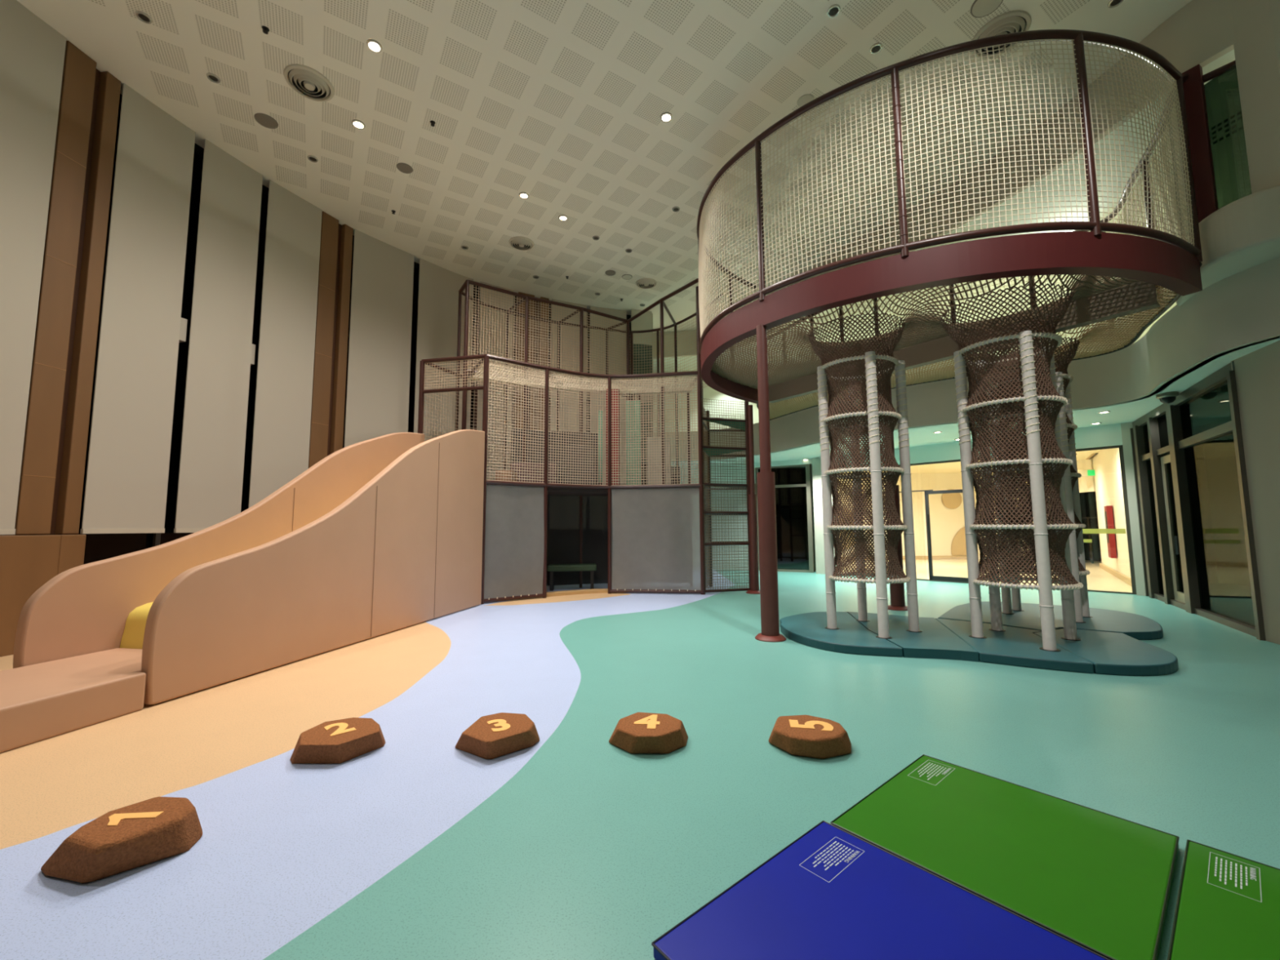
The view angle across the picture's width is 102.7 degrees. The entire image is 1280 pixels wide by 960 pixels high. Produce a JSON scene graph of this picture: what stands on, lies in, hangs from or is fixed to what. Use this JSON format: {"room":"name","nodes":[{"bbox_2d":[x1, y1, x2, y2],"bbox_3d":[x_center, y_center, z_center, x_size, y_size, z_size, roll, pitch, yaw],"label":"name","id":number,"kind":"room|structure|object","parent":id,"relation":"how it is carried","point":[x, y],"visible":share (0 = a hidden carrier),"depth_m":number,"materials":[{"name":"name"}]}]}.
{"room":"indoor playground","nodes":[
{"label":"indoor playground","id":0,"kind":"room"},
{"bbox_2d":[0,93,647,564],"bbox_3d":[-5.428,-1.841,6.359,4.618,7.700,20.224,-2,-6,21],"label":"wall","id":1,"kind":"structure","parent":0,"point":[98,547],"depth_m":8.13,"materials":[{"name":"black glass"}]},
{"bbox_2d":[178,317,187,342],"bbox_3d":[-7.046,-2.297,7.839,0.140,0.350,0.100,-2,-6,18],"label":"clip","id":2,"kind":"object","parent":1,"relation":"attached to","point":[183,330],"visible":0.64,"depth_m":7.82,"materials":[{"name":"beige plastic"}]},
{"bbox_2d":[250,343,255,364],"bbox_3d":[-6.720,-2.160,8.800,0.140,0.350,0.100,-2,-6,18],"label":"clip","id":3,"kind":"object","parent":1,"relation":"attached to","point":[253,346],"visible":0.43,"depth_m":8.80,"materials":[{"name":"beige plastic"}]},
{"bbox_2d":[17,0,1191,332],"bbox_3d":[-0.242,-5.710,6.402,15.215,0.150,20.100,0,-5,0],"label":"ceiling","id":4,"kind":"structure","parent":0,"point":[561,104],"depth_m":7.53,"materials":[{"name":"paint"}]},
{"bbox_2d":[0,0,66,534],"bbox_3d":[-7.322,-2.593,4.934,0.095,6.240,2.524,-1,-5,3],"label":"roller blind","id":5,"kind":"object","parent":4,"relation":"hanging from","point":[32,51],"visible":1,"depth_m":6.00,"materials":[{"name":"beige fabric"}]},
{"bbox_2d":[80,83,195,533],"bbox_3d":[-7.061,-2.378,7.286,0.054,6.240,0.922,-2,-5,14],"label":"roller blind","id":6,"kind":"object","parent":4,"relation":"hanging from","point":[126,482],"visible":1,"depth_m":7.24,"materials":[{"name":"beige fabric"}]},
{"bbox_2d":[135,10,152,23],"bbox_3d":[-6.015,-5.606,6.208,0.154,0.019,0.154,0,-5,0],"label":"recessed light","id":7,"kind":"object","parent":4,"relation":"in","point":[144,17],"visible":1,"depth_m":6.20,"materials":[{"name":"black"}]},
{"bbox_2d":[206,72,220,83],"bbox_3d":[-5.871,-5.530,7.048,0.154,0.019,0.154,0,-5,0],"label":"recessed light","id":8,"kind":"object","parent":4,"relation":"in","point":[213,77],"visible":1,"depth_m":7.04,"materials":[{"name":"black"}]},
{"bbox_2d":[173,138,262,533],"bbox_3d":[-6.764,-2.287,8.291,0.051,6.240,0.902,-2,-6,19],"label":"roller blind","id":9,"kind":"object","parent":4,"relation":"hanging from","point":[212,451],"visible":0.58,"depth_m":8.25,"materials":[{"name":"beige fabric"}]},
{"bbox_2d":[262,25,269,34],"bbox_3d":[-4.655,-5.586,6.364,0.080,0.050,0.080,0,-5,0],"label":"sprinkler","id":10,"kind":"object","parent":4,"relation":"attached to","point":[265,29],"visible":1,"depth_m":6.36,"materials":[{"name":"black metal"}]},
{"bbox_2d":[253,112,278,128],"bbox_3d":[-5.691,-5.465,7.799,0.300,0.013,0.300,0,-5,0],"label":"ceiling speaker","id":11,"kind":"object","parent":4,"relation":"attached to","point":[266,121],"visible":1,"depth_m":7.79,"materials":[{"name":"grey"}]},
{"bbox_2d":[248,179,322,508],"bbox_3d":[-6.383,-2.199,9.267,0.051,6.240,0.961,-3,-6,24],"label":"roller blind","id":12,"kind":"object","parent":4,"relation":"hanging from","point":[280,454],"visible":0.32,"depth_m":9.25,"materials":[{"name":"beige fabric"}]},
{"bbox_2d":[283,63,334,102],"bbox_3d":[-4.612,-5.506,7.144,0.600,0.064,0.600,0,-5,0],"label":"ceiling vent","id":13,"kind":"object","parent":4,"relation":"in","point":[308,82],"visible":1,"depth_m":7.10,"materials":[{"name":"beige metal"}]},
{"bbox_2d":[307,155,318,162],"bbox_3d":[-5.494,-5.389,8.596,0.154,0.019,0.154,0,-5,0],"label":"recessed light","id":14,"kind":"object","parent":4,"relation":"in","point":[310,157],"visible":1,"depth_m":8.59,"materials":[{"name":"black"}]},
{"bbox_2d":[351,119,364,129],"bbox_3d":[-4.330,-5.463,7.872,0.187,0.019,0.187,0,-5,0],"label":"recessed light","id":15,"kind":"object","parent":4,"relation":"in","point":[358,124],"visible":1,"depth_m":7.87,"materials":[{"name":"beige plastic"}]},
{"bbox_2d":[366,39,382,53],"bbox_3d":[-3.422,-5.587,6.596,0.187,0.019,0.187,0,-5,0],"label":"recessed light","id":16,"kind":"object","parent":4,"relation":"in","point":[374,46],"visible":1,"depth_m":6.59,"materials":[{"name":"beige plastic"}]},
{"bbox_2d":[344,229,413,447],"bbox_3d":[-5.523,-2.057,10.870,0.057,6.240,1.302,-4,-7,36],"label":"roller blind","id":17,"kind":"object","parent":4,"relation":"hanging from","point":[378,383],"visible":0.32,"depth_m":10.90,"materials":[{"name":"beige fabric"}]},
{"bbox_2d":[396,162,413,173],"bbox_3d":[-4.060,-5.379,8.838,0.260,0.013,0.260,0,-5,0],"label":"ceiling speaker","id":18,"kind":"object","parent":4,"relation":"attached to","point":[406,168],"visible":1,"depth_m":8.82,"materials":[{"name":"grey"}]},
{"bbox_2d":[413,257,473,441],"bbox_3d":[-4.615,-1.956,12.024,0.088,6.240,1.365,-5,-7,41],"label":"roller blind","id":19,"kind":"object","parent":4,"relation":"hanging from","point":[439,287],"visible":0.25,"depth_m":12.04,"materials":[{"name":"beige fabric"}]},
{"bbox_2d":[477,281,514,479],"bbox_3d":[-3.648,-1.882,12.885,0.882,6.240,0.054,3,-6,-34],"label":"roller blind","id":20,"kind":"object","parent":4,"relation":"hanging from","point":[479,407],"visible":0.25,"depth_m":12.96,"materials":[{"name":"beige fabric"}]},
{"bbox_2d":[508,235,533,250],"bbox_3d":[-2.589,-5.145,11.193,0.540,0.064,0.540,0,-5,0],"label":"ceiling vent","id":21,"kind":"object","parent":4,"relation":"in","point":[522,243],"visible":1,"depth_m":11.13,"materials":[{"name":"beige metal"}]},
{"bbox_2d":[519,191,528,199],"bbox_3d":[-2.171,-5.319,9.580,0.187,0.019,0.187,0,-5,0],"label":"recessed light","id":22,"kind":"object","parent":4,"relation":"in","point":[523,195],"visible":1,"depth_m":9.57,"materials":[{"name":"beige plastic"}]},
{"bbox_2d":[558,214,568,221],"bbox_3d":[-1.542,-5.258,10.280,0.187,0.019,0.187,0,-5,0],"label":"recessed light","id":23,"kind":"object","parent":4,"relation":"in","point":[562,217],"visible":1,"depth_m":10.27,"materials":[{"name":"beige plastic"}]},
{"bbox_2d":[550,298,586,432],"bbox_3d":[-1.927,-1.803,13.862,1.003,6.240,0.056,2,-6,-24],"label":"roller blind","id":24,"kind":"object","parent":4,"relation":"hanging from","point":[570,311],"visible":0.2,"depth_m":13.97,"materials":[{"name":"beige fabric"}]},
{"bbox_2d":[590,306,626,484],"bbox_3d":[-0.875,-1.771,14.279,1.063,6.240,0.057,1,-6,-19],"label":"roller blind","id":25,"kind":"object","parent":4,"relation":"hanging from","point":[620,313],"visible":0.22,"depth_m":14.42,"materials":[{"name":"beige fabric"}]},
{"bbox_2d":[604,270,615,275],"bbox_3d":[-0.724,-5.060,12.520,0.260,0.013,0.260,0,-5,0],"label":"ceiling speaker","id":26,"kind":"object","parent":4,"relation":"attached to","point":[610,273],"visible":1,"depth_m":12.51,"materials":[{"name":"brown"}]},
{"bbox_2d":[622,274,632,279],"bbox_3d":[-0.318,-5.043,12.725,0.260,0.013,0.260,0,-5,0],"label":"ceiling speaker","id":27,"kind":"object","parent":4,"relation":"attached to","point":[627,277],"visible":1,"depth_m":12.72,"materials":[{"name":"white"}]},
{"bbox_2d":[622,275,631,279],"bbox_3d":[-0.318,-5.039,12.725,0.234,0.004,0.234,0,-5,0],"label":"grille","id":28,"kind":"object","parent":27,"relation":"attached to","point":[625,277],"depth_m":12.72,"materials":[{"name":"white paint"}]},
{"bbox_2d":[635,278,657,288],"bbox_3d":[0.164,-4.989,13.063,0.540,0.064,0.540,0,-5,0],"label":"ceiling vent","id":29,"kind":"object","parent":4,"relation":"in","point":[646,283],"visible":1,"depth_m":13.00,"materials":[{"name":"beige"}]},
{"bbox_2d":[660,111,672,122],"bbox_3d":[0.401,-5.502,7.769,0.187,0.019,0.187,0,-5,0],"label":"recessed light","id":30,"kind":"object","parent":4,"relation":"in","point":[667,117],"visible":1,"depth_m":7.76,"materials":[{"name":"beige plastic"}]},
{"bbox_2d":[671,206,679,212],"bbox_3d":[0.705,-5.296,10.017,0.154,0.019,0.154,0,-5,0],"label":"recessed light","id":31,"kind":"object","parent":4,"relation":"in","point":[675,209],"visible":1,"depth_m":10.01,"materials":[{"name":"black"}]},
{"bbox_2d":[796,93,813,106],"bbox_3d":[2.424,-5.543,7.493,0.240,0.013,0.240,0,-5,0],"label":"ceiling speaker","id":32,"kind":"object","parent":4,"relation":"attached to","point":[803,100],"visible":0.69,"depth_m":7.46,"materials":[{"name":"white paint"}]},
{"bbox_2d":[826,4,839,17],"bbox_3d":[2.338,-5.660,6.181,0.154,0.019,0.154,0,-5,0],"label":"recessed light","id":33,"kind":"object","parent":4,"relation":"in","point":[833,11],"visible":1,"depth_m":6.17,"materials":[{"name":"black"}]},
{"bbox_2d":[869,42,882,54],"bbox_3d":[3.076,-5.619,6.671,0.154,0.019,0.154,0,-5,0],"label":"recessed light","id":34,"kind":"object","parent":4,"relation":"in","point":[875,48],"visible":1,"depth_m":6.66,"materials":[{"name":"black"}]},
{"bbox_2d":[970,0,1003,17],"bbox_3d":[4.142,-5.681,6.108,0.340,0.013,0.340,0,-5,0],"label":"ceiling speaker","id":35,"kind":"object","parent":4,"relation":"attached to","point":[981,8],"visible":1,"depth_m":6.14,"materials":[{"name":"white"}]},
{"bbox_2d":[970,9,1031,58],"bbox_3d":[4.576,-5.621,6.505,0.640,0.064,0.640,0,-5,0],"label":"ceiling vent","id":36,"kind":"object","parent":4,"relation":"in","point":[1017,20],"visible":0.52,"depth_m":6.37,"materials":[{"name":"beige metal"}]},
{"bbox_2d":[1107,0,1123,8],"bbox_3d":[5.661,-5.689,6.088,0.154,0.019,0.154,0,-5,0],"label":"recessed light","id":37,"kind":"object","parent":4,"relation":"in","point":[1112,3],"visible":1,"depth_m":6.10,"materials":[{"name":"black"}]},
{"bbox_2d":[0,569,1279,959],"bbox_3d":[2.512,1.939,5.946,23.000,0.001,22.200,0,-5,0],"label":"floor","id":38,"kind":"structure","parent":0,"point":[572,844],"depth_m":2.95,"materials":[{"name":"blue plastic"}]},
{"bbox_2d":[0,40,120,657],"bbox_3d":[-7.294,-1.778,6.369,0.310,7.600,0.858,-1,-5,6],"label":"column","id":39,"kind":"structure","parent":38,"relation":"on","point":[50,495],"depth_m":6.43,"materials":[{"name":"brown wood"}]},
{"bbox_2d":[0,648,146,753],"bbox_3d":[-4.612,1.616,3.526,1.240,0.285,2.550,-1,-5,10],"label":"mat","id":40,"kind":"object","parent":38,"relation":"on","point":[38,702],"visible":0.73,"depth_m":3.73,"materials":[{"name":"beige plastic"}]},
{"bbox_2d":[40,796,202,883],"bbox_3d":[-2.234,1.550,2.234,0.408,0.150,0.475,-4,-7,37],"label":"stepping stone","id":41,"kind":"object","parent":38,"relation":"on","point":[153,829],"visible":1,"depth_m":2.14,"materials":[{"name":"brown"}]},
{"bbox_2d":[152,533,160,546],"bbox_3d":[-7.096,0.538,7.546,0.060,3.200,0.060,-2,-6,18],"label":"window post","id":42,"kind":"object","parent":38,"relation":"on","point":[157,536],"visible":0.02,"depth_m":7.49,"materials":[{"name":"grey"}]},
{"bbox_2d":[13,429,484,704],"bbox_3d":[-4.066,0.450,6.940,1.358,3.208,5.494,-1,-5,10],"label":"slide","id":43,"kind":"object","parent":38,"relation":"on","point":[382,535],"visible":0.91,"depth_m":5.77,"materials":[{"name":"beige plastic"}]},
{"bbox_2d":[308,211,353,468],"bbox_3d":[-6.163,-1.459,9.905,0.310,7.600,0.916,-3,-6,23],"label":"wall panel","id":44,"kind":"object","parent":38,"relation":"on","point":[329,381],"depth_m":10.08,"materials":[{"name":"brown wood"}]},
{"bbox_2d":[289,717,385,763],"bbox_3d":[-1.904,1.658,3.291,0.497,0.126,0.491,0,-5,0],"label":"stepping stone","id":45,"kind":"object","parent":38,"relation":"on","point":[341,740],"visible":1,"depth_m":3.16,"materials":[{"name":"brown"}]},
{"bbox_2d":[454,712,539,759],"bbox_3d":[-0.930,1.660,3.372,0.505,0.126,0.484,4,-7,-41],"label":"stepping stone","id":46,"kind":"object","parent":38,"relation":"on","point":[491,736],"visible":1,"depth_m":3.23,"materials":[{"name":"brown"}]},
{"bbox_2d":[514,292,549,430],"bbox_3d":[-2.958,-1.160,13.358,1.172,7.600,0.310,3,-6,-29],"label":"column","id":47,"kind":"structure","parent":38,"relation":"on","point":[531,303],"depth_m":13.55,"materials":[{"name":"brown"}]},
{"bbox_2d":[417,285,705,604],"bbox_3d":[-1.557,-0.891,11.199,6.027,6.650,2.078,1,-5,-15],"label":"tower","id":48,"kind":"object","parent":38,"relation":"on","point":[555,506],"visible":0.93,"depth_m":10.93,"materials":[{"name":"beige metal"}]},
{"bbox_2d":[454,278,724,484],"bbox_3d":[-1.056,-1.964,12.182,5.956,4.422,2.981,0,-5,0],"label":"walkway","id":49,"kind":"object","parent":48,"relation":"on","point":[465,286],"visible":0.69,"depth_m":12.10,"materials":[{"name":"brown metal"}]},
{"bbox_2d":[546,563,596,591],"bbox_3d":[-1.537,2.199,11.598,1.100,0.570,0.400,0,-5,-6],"label":"bench","id":50,"kind":"object","parent":38,"relation":"on","point":[552,568],"visible":0.97,"depth_m":11.43,"materials":[{"name":"green"}]},
{"bbox_2d":[608,711,688,753],"bbox_3d":[0.062,1.655,3.382,0.462,0.126,0.462,5,-7,-43],"label":"stepping stone","id":51,"kind":"object","parent":38,"relation":"on","point":[638,732],"visible":1,"depth_m":3.24,"materials":[{"name":"brown"}]},
{"bbox_2d":[702,398,757,592],"bbox_3d":[1.985,0.353,11.581,1.276,4.200,1.661,-1,-5,5],"label":"shaft","id":52,"kind":"object","parent":38,"relation":"on","point":[740,424],"visible":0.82,"depth_m":11.17,"materials":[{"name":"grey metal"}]},
{"bbox_2d":[768,715,851,759],"bbox_3d":[1.094,1.641,3.309,0.519,0.126,0.465,0,-5,0],"label":"stepping stone","id":53,"kind":"object","parent":38,"relation":"on","point":[804,735],"visible":1,"depth_m":3.17,"materials":[{"name":"brown"}]},
{"bbox_2d":[779,611,902,657],"bbox_3d":[2.424,1.960,6.713,1.130,0.100,2.372,-1,-5,8],"label":"pad","id":54,"kind":"object","parent":38,"relation":"on","point":[809,628],"visible":0.96,"depth_m":6.15,"materials":[{"name":"teal rubber"}]},
{"bbox_2d":[651,820,1110,959],"bbox_3d":[0.772,1.523,1.606,1.099,0.048,1.056,4,-7,-40],"label":"mat","id":55,"kind":"object","parent":38,"relation":"on","point":[832,893],"visible":1,"depth_m":1.77,"materials":[{"name":"blue plastic"}]},
{"bbox_2d":[845,611,978,662],"bbox_3d":[3.329,1.937,6.523,1.170,0.100,2.339,-2,-6,17],"label":"pad","id":56,"kind":"object","parent":38,"relation":"on","point":[935,641],"visible":0.72,"depth_m":5.86,"materials":[{"name":"teal rubber"}]},
{"bbox_2d":[808,312,922,639],"bbox_3d":[2.902,-0.056,6.697,1.175,3.906,1.246,0,-5,0],"label":"tower","id":57,"kind":"object","parent":56,"relation":"on","point":[882,570],"visible":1,"depth_m":6.43,"materials":[{"name":"white plastic"}]},
{"bbox_2d":[697,29,1235,642],"bbox_3d":[4.843,-1.183,9.079,6.871,6.766,8.073,-3,-6,25],"label":"elevated play structure","id":58,"kind":"object","parent":38,"relation":"on","point":[1144,267],"visible":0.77,"depth_m":5.95,"materials":[{"name":"brown"}]},
{"bbox_2d":[830,754,1179,959],"bbox_3d":[1.606,1.581,2.282,1.098,0.048,1.051,4,-7,-40],"label":"mat","id":59,"kind":"object","parent":38,"relation":"on","point":[1100,882],"visible":0.98,"depth_m":2.14,"materials":[{"name":"green plastic"}]},
{"bbox_2d":[935,617,1093,673],"bbox_3d":[4.291,1.882,5.994,1.049,0.100,2.264,-2,-6,19],"label":"pad","id":60,"kind":"object","parent":38,"relation":"on","point":[1015,646],"visible":0.88,"depth_m":5.37,"materials":[{"name":"teal rubber"}]},
{"bbox_2d":[940,283,1083,651],"bbox_3d":[4.397,-0.128,6.015,1.317,3.906,1.320,0,-5,-6],"label":"tower","id":61,"kind":"object","parent":60,"relation":"on","point":[1061,526],"visible":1,"depth_m":5.77,"materials":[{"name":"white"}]},
{"bbox_2d":[937,601,1163,639],"bbox_3d":[5.848,2.000,7.370,2.340,0.100,2.670,-5,-7,41],"label":"pad","id":62,"kind":"object","parent":38,"relation":"on","point":[1139,627],"visible":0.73,"depth_m":7.01,"materials":[{"name":"teal rubber"}]},
{"bbox_2d":[979,336,1092,622],"bbox_3d":[5.839,0.003,7.530,1.201,3.906,1.198,2,-6,-20],"label":"tower","id":63,"kind":"object","parent":62,"relation":"on","point":[1071,476],"visible":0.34,"depth_m":7.25,"materials":[{"name":"brown fabric"}]},
{"bbox_2d":[1034,628,1177,675],"bbox_3d":[5.031,1.837,5.547,0.983,0.100,1.942,-2,-6,22],"label":"pad","id":64,"kind":"object","parent":38,"relation":"on","point":[1110,653],"visible":0.84,"depth_m":5.17,"materials":[{"name":"teal rubber"}]},
{"bbox_2d":[1167,839,1279,959],"bbox_3d":[2.282,1.499,1.447,1.099,0.048,1.056,4,-7,-40],"label":"mat","id":65,"kind":"object","parent":38,"relation":"on","point":[1228,906],"visible":1,"depth_m":1.80,"materials":[{"name":"green plastic"}]},
{"bbox_2d":[631,309,653,462],"bbox_3d":[0.054,-2.676,14.537,0.607,4.400,0.079,1,-5,-15],"label":"window","id":66,"kind":"structure","parent":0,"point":[643,322],"depth_m":14.60,"materials":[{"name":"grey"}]},
{"bbox_2d":[651,313,653,423],"bbox_3d":[0.344,-1.048,15.336,0.140,7.700,1.550,0,-5,0],"label":"wall","id":67,"kind":"structure","parent":0,"point":[651,313],"depth_m":14.84,"materials":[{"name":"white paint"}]},
{"bbox_2d":[680,466,755,570],"bbox_3d":[2.583,1.219,16.983,2.535,3.460,0.200,-2,-6,22],"label":"wall","id":68,"kind":"structure","parent":0,"point":[741,525],"depth_m":16.75,"materials":[{"name":"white paint"}]},
{"bbox_2d":[755,464,813,573],"bbox_3d":[4.507,1.178,16.067,1.691,3.350,0.120,-3,-6,27],"label":"window","id":69,"kind":"structure","parent":68,"relation":"in","point":[794,536],"depth_m":15.91,"materials":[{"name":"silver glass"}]},
{"bbox_2d":[809,464,816,571],"bbox_3d":[5.833,1.250,18.560,0.120,3.650,6.047,-1,-5,7],"label":"wall","id":70,"kind":"structure","parent":0,"point":[811,465],"depth_m":16.22,"materials":[{"name":"beige"}]},
{"bbox_2d":[811,457,835,573],"bbox_3d":[5.506,1.035,15.181,0.260,3.460,0.617,4,-7,-40],"label":"wall","id":71,"kind":"structure","parent":0,"point":[816,462],"depth_m":15.21,"materials":[{"name":"white paint"}]},
{"bbox_2d":[837,472,966,556],"bbox_3d":[9.909,1.500,21.548,7.800,3.650,0.120,0,-5,0],"label":"wall","id":72,"kind":"structure","parent":0,"point":[945,522],"depth_m":21.50,"materials":[{"name":"beige paint"}]},
{"bbox_2d":[842,555,966,559],"bbox_3d":[9.870,3.239,21.287,7.700,0.140,0.060,0,-5,0],"label":"baseboard","id":73,"kind":"structure","parent":72,"relation":"attached to","point":[904,557],"depth_m":21.25,"materials":[{"name":"beige wood"}]},
{"bbox_2d":[941,488,961,509],"bbox_3d":[13.105,0.801,21.528,0.840,0.840,0.035,0,-5,0],"label":"disc","id":74,"kind":"object","parent":72,"relation":"attached to","point":[950,500],"visible":0.83,"depth_m":21.51,"materials":[{"name":"beige"}]},
{"bbox_2d":[951,526,966,555],"bbox_3d":[13.341,2.492,21.371,0.750,1.300,0.035,0,-5,0],"label":"disc","id":75,"kind":"object","parent":72,"relation":"attached to","point":[958,547],"visible":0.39,"depth_m":21.34,"materials":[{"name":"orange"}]},
{"bbox_2d":[653,48,1235,371],"bbox_3d":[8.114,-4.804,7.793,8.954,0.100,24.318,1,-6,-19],"label":"wall","id":76,"kind":"structure","parent":0,"point":[1229,56],"depth_m":8.85,"materials":[{"name":"white paint"}]},
{"bbox_2d":[653,185,1279,432],"bbox_3d":[9.292,-3.448,8.687,17.908,2.550,24.763,0,-5,0],"label":"wall","id":77,"kind":"structure","parent":0,"point":[1242,234],"depth_m":5.66,"materials":[{"name":"white paint"}]},
{"bbox_2d":[653,0,1235,358],"bbox_3d":[5.201,-5.220,6.848,2.842,0.830,21.402,1,-6,-19],"label":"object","id":78,"kind":"structure","parent":77,"relation":"attached to","point":[1201,32],"depth_m":7.55,"materials":[{"name":"white paint"}]},
{"bbox_2d":[653,257,1279,461],"bbox_3d":[6.351,-1.906,7.027,4.760,0.910,21.440,2,-6,-21],"label":"wall","id":79,"kind":"structure","parent":0,"point":[1238,310],"depth_m":7.78,"materials":[{"name":"white paint"}]},
{"bbox_2d":[711,458,812,469],"bbox_3d":[3.647,-0.490,16.488,3.646,0.160,0.200,-3,-6,25],"label":"trim","id":80,"kind":"structure","parent":79,"relation":"attached to","point":[793,462],"depth_m":16.09,"materials":[{"name":"white paint"}]},
{"bbox_2d":[844,449,1100,473],"bbox_3d":[10.495,-0.794,16.587,15.000,0.100,12.100,0,-5,0],"label":"ceiling","id":81,"kind":"structure","parent":0,"point":[953,467],"depth_m":19.46,"materials":[{"name":"beige paint"}]},
{"bbox_2d":[1085,453,1097,459],"bbox_3d":[15.296,-0.687,17.367,0.300,0.023,3.969,-4,-6,35],"label":"ceiling vent","id":82,"kind":"object","parent":81,"relation":"in","point":[1092,455],"visible":0.26,"depth_m":16.51,"materials":[{"name":"beige"}]},
{"bbox_2d":[813,559,1132,592],"bbox_3d":[10.518,2.872,16.249,15.000,0.058,12.100,0,-5,0],"label":"floor","id":83,"kind":"structure","parent":0,"point":[1098,579],"depth_m":15.02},
{"bbox_2d":[1081,516,1099,563],"bbox_3d":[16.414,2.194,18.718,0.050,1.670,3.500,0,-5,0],"label":"door handle","id":84,"kind":"object","parent":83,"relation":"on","point":[1086,517],"visible":0.14,"depth_m":18.64,"materials":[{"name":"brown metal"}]},
{"bbox_2d":[671,336,1279,466],"bbox_3d":[8.256,-1.460,7.579,8.667,0.100,24.426,2,-6,-21],"label":"ceiling","id":85,"kind":"structure","parent":0,"point":[1132,411],"depth_m":9.80,"materials":[{"name":"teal paint"}]},
{"bbox_2d":[1155,391,1179,403],"bbox_3d":[8.323,-1.284,8.076,0.260,0.160,0.260,0,-5,0],"label":"security camera","id":86,"kind":"object","parent":85,"relation":"attached to","point":[1168,397],"visible":1,"depth_m":8.01,"materials":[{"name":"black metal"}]},
{"bbox_2d":[835,423,1122,468],"bbox_3d":[7.806,-0.716,12.790,0.220,0.440,6.535,4,-7,-42],"label":"wall","id":87,"kind":"structure","parent":0,"point":[1107,435],"depth_m":10.97,"materials":[{"name":"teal paint"}]},
{"bbox_2d":[834,444,1136,594],"bbox_3d":[7.821,1.003,12.647,0.070,3.030,6.235,4,-7,-43],"label":"window","id":88,"kind":"structure","parent":87,"relation":"in","point":[1120,446],"depth_m":10.49,"materials":[{"name":"brown metal"}]},
{"bbox_2d":[924,488,968,582],"bbox_3d":[7.661,1.377,12.718,0.156,2.260,0.998,4,-7,-43],"label":"door","id":89,"kind":"structure","parent":88,"relation":"attached to","point":[931,576],"depth_m":12.98,"materials":[{"name":"black metal"}]},
{"bbox_2d":[973,471,1052,559],"bbox_3d":[14.534,1.353,20.253,0.120,3.650,2.977,3,-6,-29],"label":"wall","id":90,"kind":"structure","parent":0,"point":[975,493],"depth_m":21.09,"materials":[{"name":"beige paint"}]},
{"bbox_2d":[1048,458,1095,493],"bbox_3d":[15.200,-0.107,18.078,0.120,1.150,2.002,-1,-5,3],"label":"wall","id":91,"kind":"structure","parent":0,"point":[1086,484],"depth_m":17.34,"materials":[{"name":"beige paint"}]},
{"bbox_2d":[1079,491,1101,561],"bbox_3d":[17.610,1.533,18.879,0.100,3.000,4.100,0,-5,0],"label":"wall","id":92,"kind":"structure","parent":0,"point":[1087,500],"depth_m":19.93,"materials":[{"name":"black"}]},
{"bbox_2d":[1092,448,1130,577],"bbox_3d":[12.735,0.757,13.681,0.120,3.650,8.140,-4,-7,37],"label":"wall","id":93,"kind":"structure","parent":0,"point":[1106,464],"depth_m":13.77,"materials":[{"name":"beige paint"}]},
{"bbox_2d":[1077,469,1094,476],"bbox_3d":[14.595,-0.226,16.922,0.728,0.220,0.065,-2,-5,16],"label":"exit sign","id":94,"kind":"object","parent":93,"relation":"attached to","point":[1085,473],"visible":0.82,"depth_m":16.87,"materials":[{"name":"green"}]},
{"bbox_2d":[1104,505,1116,558],"bbox_3d":[12.777,1.406,13.913,0.130,1.400,0.550,-4,-7,37],"label":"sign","id":95,"kind":"object","parent":93,"relation":"attached to","point":[1108,515],"visible":0.9,"depth_m":13.72,"materials":[{"name":"red plastic"}]},
{"bbox_2d":[1099,563,1131,586],"bbox_3d":[12.686,2.513,13.600,0.060,0.140,8.068,-4,-7,37],"label":"baseboard","id":96,"kind":"structure","parent":93,"relation":"attached to","point":[1122,577],"depth_m":13.55,"materials":[{"name":"beige wood"}]},
{"bbox_2d":[1120,422,1146,595],"bbox_3d":[10.029,0.555,10.277,0.340,3.460,0.291,4,-7,-41],"label":"wall","id":97,"kind":"structure","parent":0,"point":[1125,427],"depth_m":10.23,"materials":[{"name":"white paint"}]},
{"bbox_2d":[1231,340,1279,644],"bbox_3d":[7.251,0.128,5.457,0.200,3.460,1.838,-3,-6,22],"label":"wall","id":98,"kind":"structure","parent":0,"point":[1257,372],"depth_m":6.06,"materials":[{"name":"beige paint"}]},
{"bbox_2d":[1129,360,1266,640],"bbox_3d":[8.787,0.382,8.210,0.240,3.440,4.642,-4,-6,32],"label":"window","id":99,"kind":"structure","parent":98,"relation":"in","point":[1200,431],"depth_m":7.64,"materials":[{"name":"glass"}]},
{"bbox_2d":[1160,454,1185,603],"bbox_3d":[9.041,0.844,8.661,0.170,2.560,0.803,-4,-6,32],"label":"door","id":100,"kind":"structure","parent":99,"relation":"attached to","point":[1175,553],"depth_m":8.82,"materials":[{"name":"black glass"}]},
{"bbox_2d":[1231,0,1279,193],"bbox_3d":[7.531,-4.837,1.195,1.680,2.840,9.500,0,-5,0],"label":"wall","id":101,"kind":"structure","parent":0,"point":[1256,23],"depth_m":5.55,"materials":[{"name":"white paint"}]},
{"bbox_2d":[1167,63,1251,239],"bbox_3d":[6.658,-3.810,6.002,0.026,1.690,0.650,1,-5,-10],"label":"window","id":102,"kind":"structure","parent":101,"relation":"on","point":[1227,135],"depth_m":5.82,"materials":[{"name":"green glass"}]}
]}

